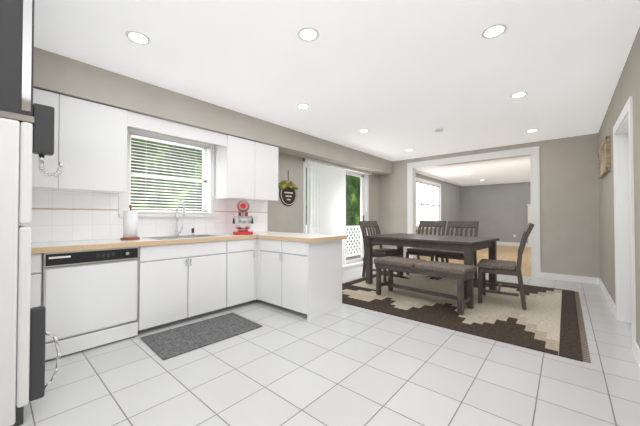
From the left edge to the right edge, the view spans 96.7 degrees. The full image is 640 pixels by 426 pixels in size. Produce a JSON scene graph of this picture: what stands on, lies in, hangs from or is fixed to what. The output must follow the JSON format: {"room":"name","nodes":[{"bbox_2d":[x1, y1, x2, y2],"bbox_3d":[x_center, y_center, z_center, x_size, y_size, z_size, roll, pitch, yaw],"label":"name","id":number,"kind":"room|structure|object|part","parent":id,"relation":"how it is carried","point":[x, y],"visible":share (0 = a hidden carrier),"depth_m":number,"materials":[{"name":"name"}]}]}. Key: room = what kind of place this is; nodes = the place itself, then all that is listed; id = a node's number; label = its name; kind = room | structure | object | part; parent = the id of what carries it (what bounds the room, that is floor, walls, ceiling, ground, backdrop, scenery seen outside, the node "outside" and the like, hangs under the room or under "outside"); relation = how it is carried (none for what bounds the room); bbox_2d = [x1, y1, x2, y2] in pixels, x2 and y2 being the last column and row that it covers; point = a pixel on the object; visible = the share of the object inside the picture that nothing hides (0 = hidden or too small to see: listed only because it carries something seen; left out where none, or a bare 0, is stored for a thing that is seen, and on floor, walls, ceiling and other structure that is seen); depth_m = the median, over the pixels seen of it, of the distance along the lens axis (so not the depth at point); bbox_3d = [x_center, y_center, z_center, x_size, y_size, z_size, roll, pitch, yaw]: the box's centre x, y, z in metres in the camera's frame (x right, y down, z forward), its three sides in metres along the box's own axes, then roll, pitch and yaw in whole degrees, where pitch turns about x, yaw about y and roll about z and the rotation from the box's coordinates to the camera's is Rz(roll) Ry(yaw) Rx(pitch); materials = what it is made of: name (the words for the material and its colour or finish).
{"room":"kitchen and dining room","nodes":[
{"label":"kitchen and dining room","id":0,"kind":"room"},
{"bbox_2d":[33,47,391,174],"bbox_3d":[-0.717,-1.194,4.573,0.360,0.325,7.440,-1,-1,41],"label":"soffit","id":1,"kind":"structure","parent":0,"point":[60,74],"depth_m":3.24,"materials":[{"name":"paint"}]},
{"bbox_2d":[47,153,379,257],"bbox_3d":[-0.929,-0.076,4.740,0.200,2.555,7.740,-1,-1,41],"label":"wall","id":2,"kind":"structure","parent":0,"point":[281,217],"depth_m":5.12,"materials":[{"name":"paint"}]},
{"bbox_2d":[18,190,267,242],"bbox_3d":[-2.068,0.038,3.254,0.015,0.484,3.696,-1,-1,41],"label":"backsplash","id":3,"kind":"structure","parent":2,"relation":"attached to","point":[64,216],"depth_m":2.98,"materials":[{"name":"tile"}]},
{"bbox_2d":[32,88,277,201],"bbox_3d":[-1.962,-0.625,3.145,0.328,0.837,3.656,-1,-1,41],"label":"wall cabinet","id":4,"kind":"object","parent":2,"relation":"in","point":[90,145],"depth_m":2.81,"materials":[{"name":"white wood"}]},
{"bbox_2d":[118,126,215,216],"bbox_3d":[-1.890,-0.494,3.580,0.250,1.086,1.116,-1,-1,41],"label":"window","id":5,"kind":"structure","parent":2,"relation":"in","point":[124,199],"depth_m":3.63,"materials":[{"name":"white wood"}]},
{"bbox_2d":[130,130,209,213],"bbox_3d":[-1.866,-0.466,3.599,0.050,0.954,0.960,-1,-1,41],"label":"window blind","id":6,"kind":"object","parent":5,"relation":"attached to","point":[167,140],"visible":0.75,"depth_m":3.55,"materials":[{"name":"white plastic"}]},
{"bbox_2d":[278,170,297,205],"bbox_3d":[-0.563,-0.442,4.973,0.054,0.632,0.496,-1,-1,41],"label":"hanging sign","id":7,"kind":"object","parent":2,"relation":"attached to","point":[288,194],"visible":0.98,"depth_m":4.97,"materials":[{"name":"brown wood"}]},
{"bbox_2d":[303,158,368,269],"bbox_3d":[0.417,0.107,6.191,0.260,2.228,2.320,-1,-1,41],"label":"door frame","id":8,"kind":"structure","parent":2,"relation":"attached to","point":[363,199],"depth_m":6.85,"materials":[{"name":"white"}]},
{"bbox_2d":[304,158,371,265],"bbox_3d":[0.493,0.062,6.126,0.088,2.137,2.300,-1,-1,41],"label":"vertical blind","id":9,"kind":"object","parent":2,"relation":"attached to","point":[326,197],"visible":0.69,"depth_m":5.72,"materials":[{"name":"white"}]},
{"bbox_2d":[20,262,639,425],"bbox_3d":[0.716,1.231,3.315,4.530,0.100,7.460,-1,-1,41],"label":"floor","id":10,"kind":"structure","parent":0,"point":[347,365],"depth_m":2.00,"materials":[{"name":"white tile"}]},
{"bbox_2d":[0,0,63,425],"bbox_3d":[-2.125,-0.053,1.556,0.770,2.420,0.998,-1,-1,41],"label":"refrigerator","id":11,"kind":"object","parent":10,"relation":"on","point":[26,127],"visible":1,"depth_m":1.54,"materials":[{"name":"white metal"}]},
{"bbox_2d":[30,253,41,307],"bbox_3d":[-2.556,0.736,2.214,0.620,0.860,0.508,-1,-1,41],"label":"base cabinet","id":12,"kind":"object","parent":10,"relation":"on","point":[36,259],"depth_m":2.18,"materials":[{"name":"white wood"}]},
{"bbox_2d":[31,231,288,253],"bbox_3d":[-1.823,0.299,3.039,0.660,0.045,3.696,-1,-1,41],"label":"countertop","id":13,"kind":"structure","parent":12,"relation":"on","point":[51,247],"depth_m":2.68,"materials":[{"name":"brown wood"}]},
{"bbox_2d":[120,205,139,239],"bbox_3d":[-1.956,0.095,2.936,0.170,0.360,0.170,-1,-1,41],"label":"paper towel holder","id":14,"kind":"object","parent":13,"relation":"on","point":[130,224],"visible":1,"depth_m":2.89,"materials":[{"name":"white paper"}]},
{"bbox_2d":[141,200,218,239],"bbox_3d":[-1.610,0.141,3.343,0.492,0.601,0.744,-1,-1,41],"label":"sink","id":15,"kind":"object","parent":13,"relation":"in","point":[177,235],"visible":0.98,"depth_m":3.48,"materials":[{"name":"silver metal"}]},
{"bbox_2d":[233,200,252,234],"bbox_3d":[-1.060,0.055,3.922,0.271,0.467,0.408,0,-1,-15],"label":"stand mixer","id":16,"kind":"object","parent":13,"relation":"on","point":[242,221],"visible":1,"depth_m":3.77,"materials":[{"name":"red"}]},
{"bbox_2d":[42,247,138,361],"bbox_3d":[-2.154,0.743,2.640,0.635,0.858,0.654,-1,-1,41],"label":"dishwasher","id":17,"kind":"object","parent":10,"relation":"on","point":[89,299],"visible":0.85,"depth_m":2.42,"materials":[{"name":"white metal"}]},
{"bbox_2d":[138,240,229,332],"bbox_3d":[-1.653,0.751,3.260,0.620,0.860,0.930,-1,-1,41],"label":"base cabinet","id":18,"kind":"object","parent":10,"relation":"on","point":[177,283],"depth_m":3.01,"materials":[{"name":"white wood"}]},
{"bbox_2d":[140,312,261,359],"bbox_3d":[-1.136,1.169,2.800,0.600,0.010,0.950,-1,-1,43],"label":"floor mat","id":19,"kind":"object","parent":10,"relation":"on","point":[168,344],"visible":0.98,"depth_m":2.72,"materials":[{"name":"grey fabric"}]},
{"bbox_2d":[230,239,253,307],"bbox_3d":[-1.206,0.758,3.777,0.620,0.860,0.438,-1,-1,41],"label":"base cabinet","id":20,"kind":"object","parent":10,"relation":"on","point":[242,250],"depth_m":3.57,"materials":[{"name":"white wood"}]},
{"bbox_2d":[258,238,341,319],"bbox_3d":[-0.286,0.756,3.676,0.950,0.860,0.668,-1,-1,41],"label":"base cabinet","id":21,"kind":"object","parent":10,"relation":"on","point":[305,278],"depth_m":3.37,"materials":[{"name":"white wood"}]},
{"bbox_2d":[257,232,346,242],"bbox_3d":[-0.238,0.308,3.652,0.938,0.045,0.696,-1,-1,41],"label":"countertop","id":22,"kind":"structure","parent":21,"relation":"on","point":[298,237],"depth_m":3.44,"materials":[{"name":"brown wood"}]},
{"bbox_2d":[342,270,590,362],"bbox_3d":[1.861,1.189,4.240,3.024,0.008,2.786,-1,-1,41],"label":"rug","id":23,"kind":"object","parent":10,"relation":"on","point":[549,320],"visible":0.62,"depth_m":3.42,"materials":[{"name":"beige fabric"}]},
{"bbox_2d":[358,221,401,281],"bbox_3d":[1.120,0.671,5.304,0.539,1.044,0.604,1,-1,-43],"label":"dining chair","id":24,"kind":"object","parent":23,"relation":"on","point":[381,251],"visible":0.62,"depth_m":5.25,"materials":[{"name":"brown wood"}]},
{"bbox_2d":[374,256,476,314],"bbox_3d":[1.351,0.912,3.811,0.413,0.520,1.259,1,-1,-43],"label":"bench","id":25,"kind":"object","parent":23,"relation":"on","point":[460,273],"visible":0.98,"depth_m":3.58,"materials":[{"name":"fabric"}]},
{"bbox_2d":[406,221,445,278],"bbox_3d":[2.066,0.674,5.532,0.604,1.044,0.539,1,-1,-43],"label":"dining chair","id":26,"kind":"object","parent":23,"relation":"on","point":[419,252],"visible":0.5,"depth_m":5.51,"materials":[{"name":"brown wood"}]},
{"bbox_2d":[363,233,499,304],"bbox_3d":[1.727,0.783,4.565,1.135,0.799,1.734,1,-1,-43],"label":"dining table","id":27,"kind":"object","parent":23,"relation":"on","point":[467,245],"visible":0.81,"depth_m":4.27,"materials":[{"name":"brown wood"}]},
{"bbox_2d":[435,221,478,279],"bbox_3d":[2.462,0.668,5.108,0.604,1.044,0.539,1,-1,-43],"label":"dining chair","id":28,"kind":"object","parent":23,"relation":"on","point":[447,255],"visible":0.65,"depth_m":5.10,"materials":[{"name":"brown wood"}]},
{"bbox_2d":[477,223,533,308],"bbox_3d":[2.445,0.649,3.752,0.604,1.044,0.539,-1,-1,35],"label":"dining chair","id":29,"kind":"object","parent":23,"relation":"on","point":[501,267],"visible":1,"depth_m":3.61,"materials":[{"name":"brown wood"}]},
{"bbox_2d":[34,0,639,183],"bbox_3d":[3.168,-1.391,5.680,5.200,0.100,14.490,-1,-1,41],"label":"ceiling","id":30,"kind":"structure","parent":0,"point":[396,78],"depth_m":2.60,"materials":[{"name":"white paint"}]},
{"bbox_2d":[125,31,150,44],"bbox_3d":[-1.440,-1.386,2.254,0.168,0.008,0.168,0,-1,-4],"label":"recessed light","id":31,"kind":"object","parent":30,"relation":"in","point":[137,37],"depth_m":2.24,"materials":[{"name":"white glass"}]},
{"bbox_2d":[297,103,309,108],"bbox_3d":[-0.216,-1.367,3.641,0.168,0.008,0.168,0,-1,-4],"label":"recessed light","id":32,"kind":"object","parent":30,"relation":"in","point":[302,106],"depth_m":3.64,"materials":[{"name":"white glass"}]},
{"bbox_2d":[298,27,318,40],"bbox_3d":[-0.090,-1.387,2.211,0.168,0.008,0.168,0,-1,-4],"label":"recessed light","id":33,"kind":"object","parent":30,"relation":"in","point":[312,34],"depth_m":2.20,"materials":[{"name":"white"}]},
{"bbox_2d":[435,128,442,131],"bbox_3d":[1.918,-1.339,4.598,0.119,0.036,0.119,0,-1,32],"label":"smoke detector","id":34,"kind":"object","parent":30,"relation":"in","point":[437,129],"depth_m":4.56,"materials":[{"name":"white plastic"}]},
{"bbox_2d":[481,24,506,38],"bbox_3d":[1.331,-1.387,2.173,0.168,0.008,0.168,0,-1,32],"label":"recessed light","id":35,"kind":"object","parent":30,"relation":"in","point":[495,30],"depth_m":2.17,"materials":[{"name":"white"}]},
{"bbox_2d":[510,92,527,97],"bbox_3d":[2.311,-1.371,3.309,0.168,0.008,0.168,0,-1,32],"label":"recessed light","id":36,"kind":"object","parent":30,"relation":"in","point":[520,94],"depth_m":3.29,"materials":[{"name":"white"}]},
{"bbox_2d":[416,174,460,235],"bbox_3d":[3.997,-0.003,10.026,0.150,2.555,6.700,-1,-1,41],"label":"wall","id":37,"kind":"structure","parent":0,"point":[450,202],"depth_m":11.08,"materials":[{"name":"grey paint"}]},
{"bbox_2d":[416,177,440,229],"bbox_3d":[3.610,-0.277,9.505,0.150,1.590,2.380,-1,-1,41],"label":"window","id":38,"kind":"structure","parent":37,"relation":"in","point":[427,202],"depth_m":9.51,"materials":[{"name":"white glass"}]},
{"bbox_2d":[416,170,461,185],"bbox_3d":[4.025,-1.237,9.923,0.050,0.090,6.545,-1,-1,41],"label":"crown molding","id":39,"kind":"structure","parent":37,"relation":"attached to","point":[452,182],"depth_m":9.94,"materials":[{"name":"white wood"}]},
{"bbox_2d":[416,245,530,276],"bbox_3d":[5.749,1.303,8.441,4.950,0.100,6.880,-1,-1,41],"label":"floor","id":40,"kind":"structure","parent":0,"point":[507,253],"depth_m":7.97,"materials":[{"name":"brown wood"}]},
{"bbox_2d":[527,204,530,246],"bbox_3d":[7.905,0.475,10.714,0.170,1.620,0.170,-1,-1,41],"label":"post","id":41,"kind":"object","parent":40,"relation":"on","point":[529,221],"visible":0.5,"depth_m":10.67,"materials":[{"name":"white"}]},
{"bbox_2d":[380,133,599,277],"bbox_3d":[3.424,-0.059,5.996,5.150,2.555,0.150,-1,-1,41],"label":"wall","id":42,"kind":"structure","parent":0,"point":[569,216],"depth_m":5.11,"materials":[{"name":"paint"}]},
{"bbox_2d":[407,146,540,277],"bbox_3d":[3.178,-0.008,6.207,2.580,2.460,0.182,-1,-1,41],"label":"trim","id":43,"kind":"structure","parent":42,"relation":"attached to","point":[531,152],"depth_m":5.64,"materials":[{"name":"white wood"}]},
{"bbox_2d":[541,272,597,283],"bbox_3d":[4.392,1.150,5.034,0.770,0.110,0.016,-1,-1,41],"label":"baseboard","id":44,"kind":"structure","parent":42,"relation":"attached to","point":[580,279],"depth_m":5.01,"materials":[{"name":"white wood"}]},
{"bbox_2d":[461,182,530,242],"bbox_3d":[7.915,0.011,10.969,4.850,2.555,0.150,-1,-1,41],"label":"wall","id":45,"kind":"structure","parent":0,"point":[500,211],"depth_m":11.48,"materials":[{"name":"grey paint"}]},
{"bbox_2d":[462,180,529,185],"bbox_3d":[7.854,-1.223,10.907,4.440,0.090,0.050,-1,-1,41],"label":"crown molding","id":46,"kind":"structure","parent":45,"relation":"attached to","point":[517,181],"depth_m":11.48,"materials":[{"name":"white"}]},
{"bbox_2d":[497,242,526,246],"bbox_3d":[7.857,1.217,10.893,4.500,0.140,0.016,-1,-1,41],"label":"baseboard","id":47,"kind":"structure","parent":45,"relation":"attached to","point":[498,243],"depth_m":11.21,"materials":[{"name":"white wood"}]},
{"bbox_2d":[598,26,639,347],"bbox_3d":[2.280,-0.116,1.871,0.150,2.555,7.590,-1,-1,41],"label":"wall","id":48,"kind":"structure","parent":0,"point":[627,86],"depth_m":2.97,"materials":[{"name":"paint"}]},
{"bbox_2d":[598,136,610,178],"bbox_3d":[3.942,-0.740,3.953,0.040,0.420,1.120,-1,-1,41],"label":"picture","id":49,"kind":"object","parent":48,"relation":"attached to","point":[604,160],"visible":0.98,"depth_m":3.75,"materials":[{"name":"brown wood"}]},
{"bbox_2d":[598,278,615,317],"bbox_3d":[4.008,1.136,3.982,0.016,0.110,2.110,-1,-1,41],"label":"baseboard","id":50,"kind":"structure","parent":48,"relation":"attached to","point":[612,305],"depth_m":3.80,"materials":[{"name":"white wood"}]},
{"bbox_2d":[613,96,635,354],"bbox_3d":[3.010,0.103,2.725,0.166,2.140,1.120,-1,-1,41],"label":"door frame","id":51,"kind":"structure","parent":48,"relation":"attached to","point":[624,239],"depth_m":3.07,"materials":[{"name":"white wood"}]},
{"bbox_3d":[3.016,0.153,2.718,0.108,2.029,0.908,-1,-1,41],"label":"door frame leaf","id":52,"kind":"part","parent":51,"relation":"part of","materials":[{"name":"white wood"}]},
{"bbox_2d":[633,341,639,366],"bbox_3d":[1.211,1.091,0.742,0.016,0.110,4.210,-1,-1,41],"label":"baseboard","id":53,"kind":"structure","parent":48,"relation":"attached to","point":[636,348],"depth_m":2.24,"materials":[{"name":"white wood"}]},
{"label":"outside","id":54,"kind":"structure","parent":0,"visible":0},
{"bbox_2d":[130,137,359,244],"bbox_3d":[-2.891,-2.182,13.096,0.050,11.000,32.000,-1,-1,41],"label":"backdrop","id":55,"kind":"structure","parent":54,"point":[352,199],"depth_m":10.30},
{"bbox_2d":[346,245,359,259],"bbox_3d":[0.072,1.359,8.176,2.800,0.180,7.500,-1,-1,41],"label":"deck","id":56,"kind":"object","parent":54,"point":[351,257],"depth_m":8.31,"materials":[{"name":"beige wood"}]},
{"bbox_2d":[306,225,359,256],"bbox_3d":[1.016,0.777,8.360,0.080,0.950,4.080,-1,-1,41],"label":"rail","id":57,"kind":"object","parent":56,"relation":"on","point":[353,253],"depth_m":8.28,"materials":[{"name":"white wood"}]}
]}

